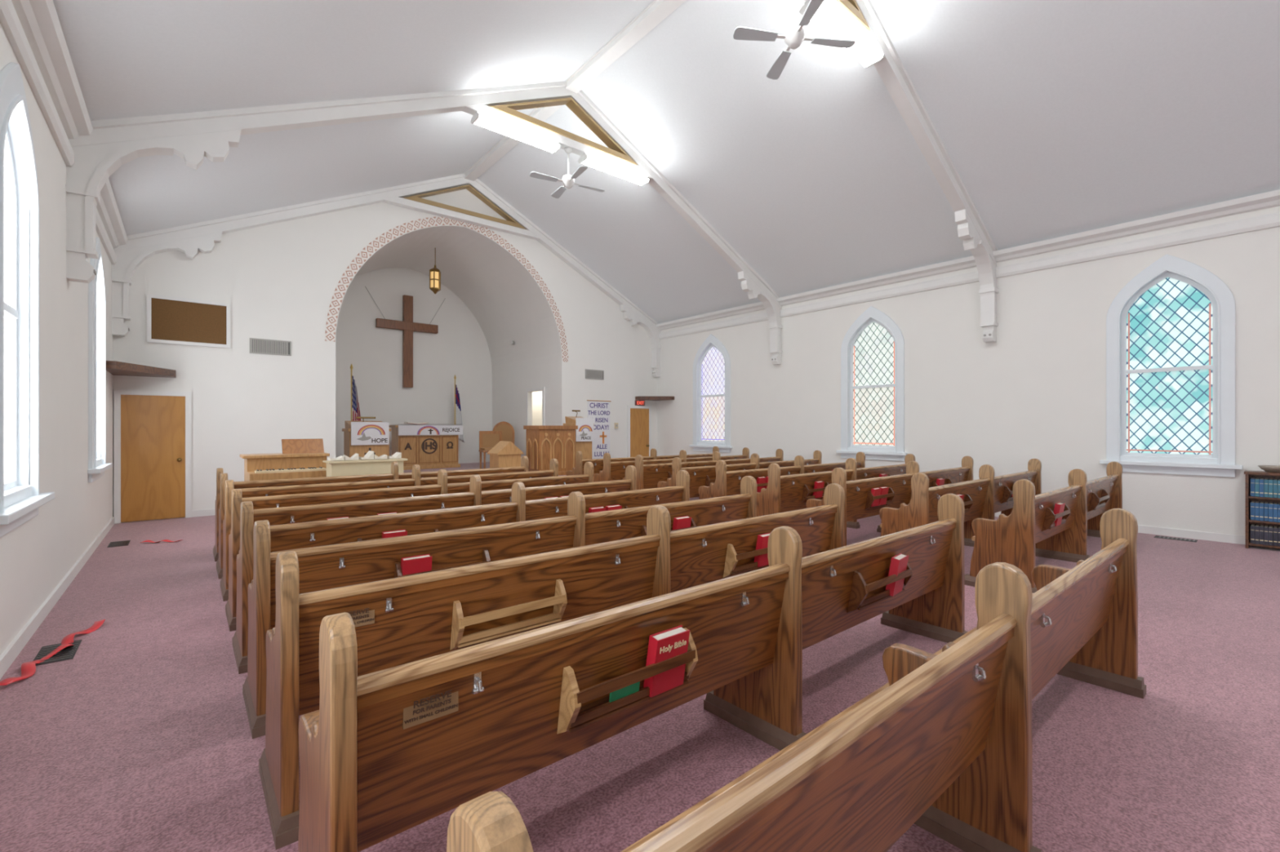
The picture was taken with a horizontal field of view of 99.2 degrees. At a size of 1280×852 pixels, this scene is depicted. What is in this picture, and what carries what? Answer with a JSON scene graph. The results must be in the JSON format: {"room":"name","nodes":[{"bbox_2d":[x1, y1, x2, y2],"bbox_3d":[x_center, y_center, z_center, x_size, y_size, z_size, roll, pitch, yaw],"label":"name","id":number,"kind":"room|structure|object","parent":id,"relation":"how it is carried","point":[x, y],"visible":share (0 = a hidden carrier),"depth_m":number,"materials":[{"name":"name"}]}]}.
{"room":"church","nodes":[
{"label":"church","id":0,"kind":"room"},
{"bbox_2d":[0,22,112,656],"bbox_3d":[-2.339,-0.640,1.370,0.200,4.120,17.100,0,0,-40],"label":"wall","id":1,"kind":"structure","parent":0,"point":[37,555],"depth_m":4.46,"materials":[{"name":"paint"}]},
{"bbox_2d":[0,62,54,537],"bbox_3d":[-3.842,-0.799,3.307,0.230,2.838,1.320,0,0,-40],"label":"window","id":2,"kind":"structure","parent":1,"relation":"in","point":[21,498],"depth_m":3.59,"materials":[{"name":"white glass"}]},
{"bbox_2d":[0,516,114,679],"bbox_3d":[-2.223,1.370,1.402,0.020,0.100,17.000,0,0,-40],"label":"baseboard","id":3,"kind":"structure","parent":1,"relation":"attached to","point":[16,646],"depth_m":4.02,"materials":[{"name":"wood"}]},
{"bbox_2d":[0,0,128,264],"bbox_3d":[-2.165,-2.510,1.450,0.170,0.380,17.000,0,0,-40],"label":"trim","id":4,"kind":"structure","parent":1,"relation":"attached to","point":[33,28],"depth_m":3.98,"materials":[{"name":"wood"}]},
{"bbox_2d":[87,237,112,483],"bbox_3d":[-6.402,-0.799,6.380,0.230,2.838,1.320,0,0,-40],"label":"window","id":5,"kind":"structure","parent":1,"relation":"in","point":[97,464],"depth_m":6.43,"materials":[{"name":"white glass"}]},
{"bbox_2d":[106,360,176,377],"bbox_3d":[-7.002,-0.790,7.670,0.699,0.100,1.249,0,0,-40],"label":"corner shelf","id":6,"kind":"object","parent":1,"relation":"attached to","point":[113,367],"visible":0.88,"depth_m":7.55,"materials":[{"name":"wood"}]},
{"bbox_2d":[112,188,656,523],"bbox_3d":[-3.659,-1.900,11.367,10.770,6.640,0.150,0,0,-40],"label":"wall","id":7,"kind":"structure","parent":0,"point":[279,281],"depth_m":9.31,"materials":[{"name":"paint"}]},
{"bbox_2d":[114,389,191,524],"bbox_3d":[-7.292,0.445,8.170,0.865,1.950,0.110,0,0,-40],"label":"door","id":8,"kind":"structure","parent":7,"relation":"in","point":[153,428],"depth_m":8.17,"materials":[{"name":"brown wood"}]},
{"bbox_2d":[146,293,230,348],"bbox_3d":[-6.991,-1.615,8.464,1.000,0.720,0.045,0,0,-40],"label":"bulletin board","id":9,"kind":"object","parent":7,"relation":"attached to","point":[171,320],"visible":1,"depth_m":8.43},
{"bbox_2d":[191,508,215,517],"bbox_3d":[-3.651,1.370,11.263,8.690,0.100,0.020,0,0,-40],"label":"baseboard","id":10,"kind":"structure","parent":7,"relation":"attached to","point":[206,512],"depth_m":8.56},
{"bbox_2d":[249,337,291,355],"bbox_3d":[-6.197,-1.325,9.141,0.580,0.250,0.020,0,0,-40],"label":"air vent","id":11,"kind":"object","parent":7,"relation":"in","point":[260,346],"visible":1,"depth_m":9.13,"materials":[{"name":"metal"}]},
{"bbox_2d":[111,173,661,377],"bbox_3d":[-3.560,-3.260,11.248,10.570,3.880,0.230,0,0,-40],"label":"roof truss","id":12,"kind":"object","parent":7,"relation":"attached to","point":[189,238],"depth_m":9.99,"materials":[{"name":"white wood"}]},
{"bbox_2d":[324,216,568,362],"bbox_3d":[-3.642,-2.915,11.276,5.060,2.810,0.001,0,0,-40],"label":"trim","id":13,"kind":"structure","parent":7,"relation":"attached to","point":[344,281],"depth_m":10.61,"materials":[{"name":"paint"}]},
{"bbox_2d":[585,368,604,379],"bbox_3d":[-1.115,-1.265,13.376,0.550,0.230,0.020,0,0,-40],"label":"air vent","id":14,"kind":"object","parent":7,"relation":"in","point":[589,374],"visible":1,"depth_m":13.37,"materials":[{"name":"metal"}]},
{"bbox_2d":[586,400,611,459],"bbox_3d":[-1.009,0.134,13.459,0.720,1.532,0.027,0,0,-40],"label":"banner","id":15,"kind":"object","parent":7,"relation":"attached to","point":[599,411],"visible":0.88,"depth_m":13.48,"materials":[{"name":"white fabric"}]},
{"bbox_2d":[626,405,651,457],"bbox_3d":[0.005,0.445,14.250,0.790,1.950,0.110,0,0,-40],"label":"door","id":16,"kind":"structure","parent":7,"relation":"in","point":[638,417],"depth_m":14.25,"materials":[{"name":"brown wood"}]},
{"bbox_2d":[635,395,674,400],"bbox_3d":[0.385,-0.725,14.183,0.749,0.090,0.699,0,0,-40],"label":"corner shelf","id":17,"kind":"object","parent":7,"relation":"attached to","point":[640,397],"visible":1,"depth_m":14.08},
{"bbox_2d":[335,227,558,463],"bbox_3d":[-4.942,-1.455,12.836,4.920,5.750,3.750,0,0,-40],"label":"wall","id":18,"kind":"structure","parent":0,"point":[491,303],"depth_m":14.01,"materials":[{"name":"paint"}]},
{"bbox_2d":[364,286,445,387],"bbox_3d":[-6.029,-2.241,14.141,2.010,2.483,0.146,0,0,-40],"label":"cross","id":19,"kind":"object","parent":18,"relation":"attached to","point":[406,325],"visible":1,"depth_m":14.09,"materials":[{"name":"brown wood"}]},
{"bbox_2d":[429,248,440,293],"bbox_3d":[-4.734,-3.585,12.586,0.270,1.070,0.234,0,0,-40],"label":"lantern","id":20,"kind":"object","parent":18,"relation":"hanging from","point":[434,273],"visible":1,"depth_m":12.52,"materials":[{"name":"gold metal"}]},
{"bbox_2d":[526,386,545,425],"bbox_3d":[-2.641,0.040,13.738,0.030,2.000,0.910,0,0,-40],"label":"trim","id":21,"kind":"structure","parent":18,"relation":"attached to","point":[542,388],"depth_m":13.49,"materials":[{"name":"wood"}]},
{"bbox_2d":[532,391,542,425],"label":"window","id":22,"kind":"structure","parent":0,"point":[536,396],"depth_m":14.97,"materials":[{"name":"glass"}]},
{"bbox_2d":[0,497,1279,851],"bbox_3d":[0.614,1.470,6.239,10.970,0.100,21.200,0,0,-40],"label":"floor","id":23,"kind":"structure","parent":0,"point":[141,740],"depth_m":2.47,"materials":[{"name":"carpet"}]},
{"bbox_2d":[0,619,105,685],"bbox_3d":[-3.661,1.403,3.425,0.113,0.039,1.110,0,0,-25],"label":"ribbon","id":24,"kind":"object","parent":23,"relation":"on","point":[28,669],"visible":1,"depth_m":3.31,"materials":[{"name":"fabric"}]},
{"bbox_2d":[33,640,82,666],"bbox_3d":[-3.645,1.416,3.406,0.180,0.006,0.380,0,0,-40],"label":"floor vent","id":25,"kind":"object","parent":23,"relation":"in","point":[68,653],"visible":0.84,"depth_m":3.39,"materials":[{"name":"metal"}]},
{"bbox_2d":[106,540,130,547],"bbox_3d":[-6.269,1.416,6.556,0.180,0.006,0.380,0,0,-40],"label":"floor vent","id":26,"kind":"object","parent":23,"relation":"in","point":[125,543],"visible":1,"depth_m":6.53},
{"bbox_2d":[240,438,329,481],"bbox_3d":[-4.977,0.805,7.685,1.030,1.230,0.920,0,0,-40],"label":"piano","id":27,"kind":"object","parent":23,"relation":"on","point":[299,458],"visible":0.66,"depth_m":7.58,"materials":[{"name":"brown wood"}]},
{"bbox_2d":[322,457,407,476],"bbox_3d":[-3.799,0.945,7.606,1.000,0.950,0.650,0,0,-40],"label":"table","id":28,"kind":"object","parent":23,"relation":"on","point":[377,466],"visible":0.23,"depth_m":7.51,"materials":[{"name":"beige wood"}]},
{"bbox_2d":[358,450,373,459],"bbox_3d":[-3.874,0.410,7.680,0.160,0.110,0.240,0,0,-42],"label":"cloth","id":29,"kind":"object","parent":28,"relation":"on","point":[370,455],"visible":0.88,"depth_m":7.63,"materials":[{"name":"fabric"}]},
{"bbox_2d":[213,456,528,561],"bbox_3d":[-3.207,0.933,7.087,3.685,0.973,0.555,0,0,-40],"label":"pew","id":30,"kind":"object","parent":23,"relation":"on","point":[394,474],"visible":0.2,"depth_m":6.52,"materials":[{"name":"brown wood"}]},
{"bbox_2d":[216,458,558,579],"bbox_3d":[-2.669,0.933,6.441,3.685,0.973,0.555,0,0,-40],"label":"pew","id":31,"kind":"object","parent":23,"relation":"on","point":[415,480],"visible":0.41,"depth_m":5.89,"materials":[{"name":"brown wood"}]},
{"bbox_2d":[220,462,593,601],"bbox_3d":[-2.132,0.933,5.796,3.685,0.973,0.555,0,0,-40],"label":"pew","id":32,"kind":"object","parent":23,"relation":"on","point":[442,487],"visible":0.36,"depth_m":5.18,"materials":[{"name":"brown wood"}]},
{"bbox_2d":[225,465,636,631],"bbox_3d":[-1.594,0.933,5.151,3.685,0.973,0.555,0,0,-40],"label":"pew","id":33,"kind":"object","parent":23,"relation":"on","point":[314,513],"visible":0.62,"depth_m":4.48,"materials":[{"name":"brown wood"}]},
{"bbox_2d":[232,470,689,674],"bbox_3d":[-1.056,0.933,4.505,3.685,0.973,0.555,0,0,-40],"label":"pew","id":34,"kind":"object","parent":23,"relation":"on","point":[284,537],"visible":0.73,"depth_m":3.76,"materials":[{"name":"brown wood"}]},
{"bbox_2d":[382,529,407,538],"bbox_3d":[-1.673,0.817,3.706,0.152,0.209,0.076,0,0,-40],"label":"bible","id":35,"kind":"object","parent":34,"relation":"in","point":[400,532],"visible":0.36,"depth_m":3.68,"materials":[{"name":"paper"}]},
{"bbox_2d":[588,506,605,513],"bbox_3d":[-0.383,0.817,4.781,0.152,0.209,0.076,0,0,-40],"label":"bible","id":36,"kind":"object","parent":34,"relation":"in","point":[595,509],"visible":0.36,"depth_m":4.75,"materials":[{"name":"paper"}]},
{"bbox_2d":[403,462,566,476],"bbox_3d":[-4.189,1.230,12.344,5.235,0.380,5.270,0,0,-40],"label":"platform","id":37,"kind":"object","parent":23,"relation":"on","point":[469,465],"visible":0.02,"depth_m":13.47,"materials":[{"name":"wood"}]},
{"bbox_2d":[350,364,360,421],"bbox_3d":[-6.305,-0.170,12.058,0.408,2.420,0.260,0,0,-40],"label":"flag","id":38,"kind":"object","parent":37,"relation":"on","point":[355,411],"visible":0.56,"depth_m":12.04,"materials":[{"name":"multicoloured fabric"}]},
{"bbox_2d":[342,420,391,460],"bbox_3d":[-5.620,0.466,11.197,0.800,1.149,0.560,0,0,-40],"label":"lectern","id":39,"kind":"object","parent":37,"relation":"on","point":[349,451],"visible":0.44,"depth_m":10.98,"materials":[{"name":"brown wood"}]},
{"bbox_2d":[351,422,388,445],"bbox_3d":[-5.431,0.150,10.972,0.700,0.460,0.026,0,0,-40],"label":"cloth","id":40,"kind":"object","parent":39,"relation":"hanging from","point":[362,433],"visible":1,"depth_m":10.96,"materials":[{"name":"white"}]},
{"bbox_2d":[388,425,460,470],"bbox_3d":[-5.306,0.510,13.476,1.600,1.060,0.680,0,0,-40],"label":"altar","id":41,"kind":"object","parent":37,"relation":"on","point":[427,451],"visible":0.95,"depth_m":13.22,"materials":[{"name":"brown wood"}]},
{"bbox_2d":[390,424,462,435],"bbox_3d":[-5.261,0.092,13.470,1.540,0.255,0.668,0,0,-40],"label":"altar cloth","id":42,"kind":"object","parent":41,"relation":"on","point":[403,429],"visible":1,"depth_m":13.19,"materials":[{"name":"white"}]},
{"bbox_2d":[453,374,464,443],"bbox_3d":[-4.888,-0.170,14.606,0.408,2.420,0.260,0,0,-40],"label":"flag","id":43,"kind":"object","parent":37,"relation":"on","point":[458,417],"visible":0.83,"depth_m":14.60,"materials":[{"name":"multicoloured fabric"}]},
{"bbox_2d":[479,431,502,468],"bbox_3d":[-3.530,0.580,13.062,0.560,0.920,0.510,0,0,-28],"label":"chair","id":44,"kind":"object","parent":37,"relation":"on","point":[488,440],"visible":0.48,"depth_m":13.19,"materials":[{"name":"brown wood"}]},
{"bbox_2d":[492,421,514,444],"bbox_3d":[-3.454,0.460,13.907,0.560,1.160,0.510,0,0,-23],"label":"chair","id":45,"kind":"object","parent":37,"relation":"on","point":[508,431],"visible":0.3,"depth_m":14.12,"materials":[{"name":"brown wood"}]},
{"bbox_2d":[487,440,523,468],"bbox_3d":[-2.667,0.671,10.794,0.560,0.738,0.460,0,0,-40],"label":"chest","id":46,"kind":"object","parent":37,"relation":"on","point":[504,454],"visible":0.51,"depth_m":10.64,"materials":[{"name":"brown wood"}]},
{"bbox_2d":[523,425,577,475],"bbox_3d":[-1.903,0.515,11.626,0.960,1.050,0.640,0,0,-40],"label":"pulpit","id":47,"kind":"object","parent":37,"relation":"on","point":[544,443],"visible":0.9,"depth_m":11.38,"materials":[{"name":"brown wood"}]},
{"bbox_2d":[563,416,594,459],"bbox_3d":[-1.384,0.410,12.253,0.520,1.259,0.480,0,0,-40],"label":"lectern","id":48,"kind":"object","parent":37,"relation":"on","point":[585,447],"visible":0.31,"depth_m":12.13,"materials":[{"name":"brown wood"}]},
{"bbox_2d":[575,417,593,441],"bbox_3d":[-1.219,0.080,12.063,0.470,0.520,0.021,0,0,-40],"label":"cloth","id":49,"kind":"object","parent":48,"relation":"hanging from","point":[584,433],"visible":1,"depth_m":12.05,"materials":[{"name":"white"}]},
{"bbox_2d":[242,475,756,739],"bbox_3d":[-0.518,0.933,3.860,3.685,0.973,0.555,0,0,-40],"label":"pew","id":50,"kind":"object","parent":23,"relation":"on","point":[321,568],"visible":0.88,"depth_m":3.08,"materials":[{"name":"brown wood"}]},
{"bbox_2d":[400,554,432,575],"bbox_3d":[-1.228,0.817,2.984,0.152,0.209,0.076,0,0,-40],"label":"bible","id":51,"kind":"object","parent":50,"relation":"in","point":[421,563],"visible":0.36,"depth_m":2.96,"materials":[{"name":"paper"}]},
{"bbox_2d":[672,515,691,529],"bbox_3d":[0.324,0.817,4.277,0.152,0.209,0.076,0,0,-40],"label":"bible","id":52,"kind":"object","parent":50,"relation":"in","point":[680,522],"visible":0.36,"depth_m":4.24,"materials":[{"name":"paper"}]},
{"bbox_2d":[258,483,844,850],"bbox_3d":[0.019,0.933,3.215,3.685,0.973,0.555,0,0,-40],"label":"pew","id":53,"kind":"object","parent":23,"relation":"on","point":[398,621],"visible":0.7,"depth_m":2.35,"materials":[{"name":"brown wood"}]},
{"bbox_2d":[754,532,770,567],"bbox_3d":[0.831,0.817,3.606,0.152,0.209,0.076,0,0,-40],"label":"bible","id":54,"kind":"object","parent":53,"relation":"in","point":[762,540],"visible":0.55,"depth_m":3.56,"materials":[{"name":"paper"}]},
{"bbox_2d":[297,493,968,851],"bbox_3d":[0.557,0.933,2.569,3.685,0.973,0.555,0,0,-40],"label":"pew","id":55,"kind":"object","parent":23,"relation":"on","point":[385,753],"visible":1,"depth_m":1.69,"materials":[{"name":"brown wood"}]},
{"bbox_2d":[608,681,639,702],"bbox_3d":[-0.049,0.866,1.789,0.120,0.100,0.023,0,0,-40],"label":"leaflet","id":56,"kind":"object","parent":55,"relation":"in","point":[617,695],"visible":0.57,"depth_m":1.78,"materials":[{"name":"green paper"}]},
{"bbox_2d":[643,625,689,697],"bbox_3d":[0.093,0.817,1.898,0.152,0.209,0.076,0,0,-40],"label":"bible","id":57,"kind":"object","parent":55,"relation":"in","point":[665,645],"visible":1,"depth_m":1.87,"materials":[{"name":"leather"}]},
{"bbox_2d":[885,553,908,596],"bbox_3d":[1.416,0.817,3.000,0.076,0.209,0.152,0,0,43],"label":"bible","id":58,"kind":"object","parent":55,"relation":"in","point":[899,562],"visible":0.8,"depth_m":2.96,"materials":[{"name":"paper"}]},
{"bbox_2d":[566,446,719,475],"bbox_3d":[0.183,0.933,11.005,3.685,0.973,0.555,0,0,-40],"label":"pew","id":59,"kind":"object","parent":23,"relation":"on","point":[597,464],"visible":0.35,"depth_m":10.02,"materials":[{"name":"brown wood"}]},
{"bbox_2d":[593,447,749,482],"bbox_3d":[0.721,0.933,10.359,3.685,0.973,0.555,0,0,-40],"label":"pew","id":60,"kind":"object","parent":23,"relation":"on","point":[612,471],"visible":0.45,"depth_m":9.30,"materials":[{"name":"brown wood"}]},
{"bbox_2d":[622,448,783,499],"bbox_3d":[1.259,0.933,9.714,3.685,0.973,0.555,0,0,-40],"label":"pew","id":61,"kind":"object","parent":23,"relation":"on","point":[648,476],"visible":0.36,"depth_m":8.73,"materials":[{"name":"brown wood"}]},
{"bbox_2d":[657,450,822,497],"bbox_3d":[1.796,0.933,9.069,3.685,0.973,0.555,0,0,-40],"label":"pew","id":62,"kind":"object","parent":23,"relation":"on","point":[703,476],"visible":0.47,"depth_m":8.15,"materials":[{"name":"brown wood"}]},
{"bbox_2d":[698,452,865,499],"bbox_3d":[2.334,0.933,8.423,3.685,0.973,0.555,0,0,-40],"label":"pew","id":63,"kind":"object","parent":23,"relation":"on","point":[726,483],"visible":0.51,"depth_m":7.40,"materials":[{"name":"brown wood"}]},
{"bbox_2d":[756,476,766,492],"bbox_3d":[1.686,0.817,7.598,0.152,0.209,0.076,0,0,-40],"label":"bible","id":64,"kind":"object","parent":63,"relation":"in","point":[761,480],"visible":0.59,"depth_m":7.56,"materials":[{"name":"paper"}]},
{"bbox_2d":[446,508,1146,851],"bbox_3d":[1.095,0.933,1.924,3.685,0.973,0.555,0,0,-40],"label":"pew","id":65,"kind":"object","parent":23,"relation":"on","point":[944,748],"visible":1,"depth_m":1.55,"materials":[{"name":"brown wood"}]},
{"bbox_2d":[756,453,915,528],"bbox_3d":[2.872,0.933,7.778,3.685,0.973,0.555,0,0,-40],"label":"pew","id":66,"kind":"object","parent":23,"relation":"on","point":[787,493],"visible":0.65,"depth_m":6.83,"materials":[{"name":"brown wood"}]},
{"bbox_2d":[813,480,824,497],"bbox_3d":[2.301,0.817,7.017,0.152,0.209,0.076,0,0,-40],"label":"bible","id":67,"kind":"object","parent":66,"relation":"in","point":[820,484],"visible":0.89,"depth_m":6.99,"materials":[{"name":"paper"}]},
{"bbox_2d":[806,456,973,546],"bbox_3d":[3.409,0.933,7.133,3.685,0.973,0.555,0,0,-40],"label":"pew","id":68,"kind":"object","parent":23,"relation":"on","point":[859,497],"visible":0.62,"depth_m":6.44,"materials":[{"name":"brown wood"}]},
{"bbox_2d":[871,487,881,506],"bbox_3d":[2.700,0.817,6.256,0.152,0.209,0.076,0,0,-40],"label":"bible","id":69,"kind":"object","parent":68,"relation":"in","point":[875,491],"visible":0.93,"depth_m":6.23,"materials":[{"name":"paper"}]},
{"bbox_2d":[879,486,888,505],"bbox_3d":[2.838,0.817,6.371,0.152,0.209,0.076,0,0,-40],"label":"bible","id":70,"kind":"object","parent":68,"relation":"in","point":[884,491],"visible":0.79,"depth_m":6.35,"materials":[{"name":"paper"}]},
{"bbox_2d":[879,458,1041,546],"bbox_3d":[3.947,0.933,6.487,3.685,0.973,0.555,0,0,-40],"label":"pew","id":71,"kind":"object","parent":23,"relation":"on","point":[987,495],"visible":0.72,"depth_m":6.02,"materials":[{"name":"brown wood"}]},
{"bbox_2d":[964,461,1122,593],"bbox_3d":[4.485,0.933,5.842,3.685,0.973,0.555,0,0,-40],"label":"pew","id":72,"kind":"object","parent":23,"relation":"on","point":[1029,531],"visible":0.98,"depth_m":4.95,"materials":[{"name":"brown wood"}]},
{"bbox_2d":[1053,502,1065,526],"bbox_3d":[3.875,0.817,5.049,0.152,0.209,0.076,0,0,-40],"label":"bible","id":73,"kind":"object","parent":72,"relation":"in","point":[1059,507],"visible":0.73,"depth_m":5.00,"materials":[{"name":"paper"}]},
{"bbox_2d":[1153,535,1197,542],"bbox_3d":[6.729,1.416,6.843,0.180,0.006,0.380,0,0,-40],"label":"floor vent","id":74,"kind":"object","parent":23,"relation":"in","point":[1156,536],"visible":1,"depth_m":6.82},
{"bbox_2d":[1244,470,1279,548],"bbox_3d":[7.441,0.975,6.043,0.290,0.890,0.980,0,0,-40],"label":"bookcase","id":75,"kind":"object","parent":23,"relation":"on","point":[1248,474],"visible":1,"depth_m":6.32,"materials":[{"name":"wood"}]},
{"bbox_2d":[1250,524,1255,543],"bbox_3d":[7.159,1.258,6.361,0.164,0.201,0.032,0,0,-40],"label":"hymnal","id":76,"kind":"object","parent":75,"relation":"on","point":[1252,526],"visible":0.98,"depth_m":6.31,"materials":[{"name":"paper"}]},
{"bbox_2d":[1254,524,1259,544],"bbox_3d":[7.172,1.258,6.328,0.164,0.201,0.032,0,0,-40],"label":"hymnal","id":77,"kind":"object","parent":75,"relation":"on","point":[1256,526],"visible":0.98,"depth_m":6.28,"materials":[{"name":"paper"}]},
{"bbox_2d":[1254,502,1259,520],"bbox_3d":[7.181,0.989,6.335,0.164,0.201,0.032,0,0,-40],"label":"hymnal","id":78,"kind":"object","parent":75,"relation":"on","point":[1256,504],"visible":0.98,"depth_m":6.29,"materials":[{"name":"paper"}]},
{"bbox_2d":[1254,478,1259,497],"bbox_3d":[7.183,0.714,6.336,0.164,0.201,0.032,0,0,-40],"label":"hymnal","id":79,"kind":"object","parent":75,"relation":"on","point":[1256,480],"visible":0.98,"depth_m":6.29,"materials":[{"name":"paper"}]},
{"bbox_2d":[1259,524,1264,544],"bbox_3d":[7.200,1.258,6.306,0.164,0.201,0.032,0,0,-40],"label":"hymnal","id":80,"kind":"object","parent":75,"relation":"on","point":[1261,527],"visible":0.98,"depth_m":6.25,"materials":[{"name":"paper"}]},
{"bbox_2d":[1259,502,1264,520],"bbox_3d":[7.199,0.989,6.306,0.164,0.201,0.032,0,0,-40],"label":"hymnal","id":81,"kind":"object","parent":75,"relation":"on","point":[1261,504],"visible":0.98,"depth_m":6.25,"materials":[{"name":"paper"}]},
{"bbox_2d":[1263,525,1268,545],"bbox_3d":[7.217,1.258,6.276,0.164,0.201,0.032,0,0,-40],"label":"hymnal","id":82,"kind":"object","parent":75,"relation":"on","point":[1266,527],"visible":0.98,"depth_m":6.23,"materials":[{"name":"paper"}]},
{"bbox_2d":[1263,502,1268,521],"bbox_3d":[7.228,0.989,6.285,0.164,0.201,0.032,0,0,-40],"label":"hymnal","id":83,"kind":"object","parent":75,"relation":"on","point":[1265,504],"visible":0.98,"depth_m":6.24,"materials":[{"name":"paper"}]},
{"bbox_2d":[1263,479,1268,497],"bbox_3d":[7.226,0.714,6.283,0.164,0.201,0.032,0,0,-40],"label":"hymnal","id":84,"kind":"object","parent":75,"relation":"on","point":[1265,481],"visible":0.98,"depth_m":6.23,"materials":[{"name":"paper"}]},
{"bbox_2d":[1257,465,1279,472],"bbox_3d":[7.256,0.493,6.241,0.240,0.070,0.240,0,0,-40],"label":"bowl","id":85,"kind":"object","parent":75,"relation":"on","point":[1271,468],"visible":1,"depth_m":6.21,"materials":[{"name":"ceramic"}]},
{"bbox_2d":[1268,525,1273,546],"bbox_3d":[7.239,1.258,6.249,0.164,0.201,0.032,0,0,-40],"label":"hymnal","id":86,"kind":"object","parent":75,"relation":"on","point":[1270,528],"visible":1,"depth_m":6.20,"materials":[{"name":"paper"}]},
{"bbox_2d":[1268,502,1273,521],"bbox_3d":[7.239,0.989,6.249,0.164,0.201,0.032,0,0,-40],"label":"hymnal","id":87,"kind":"object","parent":75,"relation":"on","point":[1270,504],"visible":1,"depth_m":6.20,"materials":[{"name":"paper"}]},
{"bbox_2d":[1268,479,1273,497],"bbox_3d":[7.242,0.714,6.252,0.164,0.201,0.032,0,0,-40],"label":"hymnal","id":88,"kind":"object","parent":75,"relation":"on","point":[1270,481],"visible":1,"depth_m":6.21,"materials":[{"name":"paper"}]},
{"bbox_2d":[1273,526,1277,546],"bbox_3d":[7.275,1.258,6.234,0.164,0.201,0.032,0,0,-40],"label":"hymnal","id":89,"kind":"object","parent":75,"relation":"on","point":[1275,528],"visible":0.98,"depth_m":6.18,"materials":[{"name":"paper"}]},
{"bbox_2d":[1273,502,1277,522],"bbox_3d":[7.268,0.989,6.228,0.164,0.201,0.032,0,0,-40],"label":"hymnal","id":90,"kind":"object","parent":75,"relation":"on","point":[1275,504],"visible":0.98,"depth_m":6.18,"materials":[{"name":"paper"}]},
{"bbox_2d":[53,0,1279,324],"bbox_3d":[1.798,-3.952,4.817,10.970,2.735,17.100,0,0,-40],"label":"ceiling","id":91,"kind":"structure","parent":0,"point":[1056,118],"depth_m":6.76,"materials":[{"name":"paint"}]},
{"bbox_2d":[470,111,560,153],"bbox_3d":[-1.738,-4.165,7.741,1.284,0.110,0.250,0,0,-40],"label":"fluorescent light","id":92,"kind":"object","parent":91,"relation":"attached to","point":[479,118],"visible":1,"depth_m":7.66,"materials":[{"name":"white"}]},
{"bbox_2d":[529,146,604,198],"bbox_3d":[-1.089,-3.917,8.282,0.912,0.605,0.912,0,0,15],"label":"ceiling fan","id":93,"kind":"object","parent":91,"relation":"hanging from","point":[568,180],"visible":1,"depth_m":8.22,"materials":[{"name":"metal"}]},
{"bbox_2d":[463,0,686,181],"bbox_3d":[1.830,-5.120,4.779,0.260,0.120,17.000,0,0,-40],"label":"trim","id":94,"kind":"structure","parent":91,"relation":"attached to","point":[657,11],"depth_m":7.58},
{"bbox_2d":[577,152,649,186],"bbox_3d":[-0.401,-4.165,8.855,1.284,0.110,0.250,0,0,-40],"label":"fluorescent light","id":95,"kind":"object","parent":91,"relation":"attached to","point":[588,159],"visible":1,"depth_m":8.77,"materials":[{"name":"white"}]},
{"bbox_2d":[733,0,855,79],"bbox_3d":[1.478,-3.917,5.201,0.912,0.605,0.912,0,0,37],"label":"ceiling fan","id":96,"kind":"object","parent":91,"relation":"hanging from","point":[794,35],"visible":1,"depth_m":5.17,"materials":[{"name":"metal"}]},
{"bbox_2d":[799,0,884,67],"bbox_3d":[2.166,-4.165,5.774,1.284,0.110,0.250,0,0,-40],"label":"fluorescent light","id":97,"kind":"object","parent":91,"relation":"attached to","point":[826,18],"visible":0.8,"depth_m":5.71,"materials":[{"name":"white"}]},
{"bbox_2d":[656,205,1279,536],"bbox_3d":[5.935,-0.640,8.264,0.200,4.120,17.100,0,0,-40],"label":"wall","id":98,"kind":"structure","parent":0,"point":[1037,391],"depth_m":8.35,"materials":[{"name":"paint"}]},
{"bbox_2d":[65,80,782,364],"bbox_3d":[-1.089,-3.260,8.282,10.570,3.880,0.230,0,0,-40],"label":"roof truss","id":99,"kind":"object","parent":98,"relation":"attached to","point":[193,136],"depth_m":6.15,"materials":[{"name":"white wood"}]},
{"bbox_2d":[688,333,732,453],"bbox_3d":[1.741,-0.799,13.165,0.230,2.838,1.320,0,0,-40],"label":"window","id":100,"kind":"structure","parent":98,"relation":"in","point":[712,362],"depth_m":13.20,"materials":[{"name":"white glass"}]},
{"bbox_2d":[835,306,907,461],"bbox_3d":[4.302,-0.799,10.092,0.230,2.838,1.320,0,0,-40],"label":"window","id":101,"kind":"structure","parent":98,"relation":"in","point":[873,348],"depth_m":10.13,"materials":[{"name":"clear glass"}]},
{"bbox_2d":[801,0,999,342],"bbox_3d":[1.478,-3.260,5.201,10.570,3.880,0.230,0,0,-40],"label":"beam","id":102,"kind":"structure","parent":98,"relation":"attached to","point":[861,15],"depth_m":7.11,"materials":[{"name":"white wood"}]},
{"bbox_2d":[655,189,1279,339],"bbox_3d":[5.825,-2.510,8.107,0.170,0.380,17.000,0,0,-40],"label":"trim","id":103,"kind":"structure","parent":98,"relation":"attached to","point":[1272,198],"depth_m":8.01,"materials":[{"name":"wood"}]},
{"bbox_2d":[994,511,1244,544],"bbox_3d":[5.883,1.370,8.155,0.020,0.100,17.000,0,0,-40],"label":"baseboard","id":104,"kind":"structure","parent":98,"relation":"attached to","point":[1224,538],"depth_m":6.86,"materials":[{"name":"wood"}]},
{"bbox_2d":[1099,253,1243,477],"bbox_3d":[6.830,-0.799,7.057,0.230,2.838,1.320,0,0,-40],"label":"window","id":105,"kind":"structure","parent":98,"relation":"in","point":[1171,329],"depth_m":7.04,"materials":[{"name":"teal glass"}]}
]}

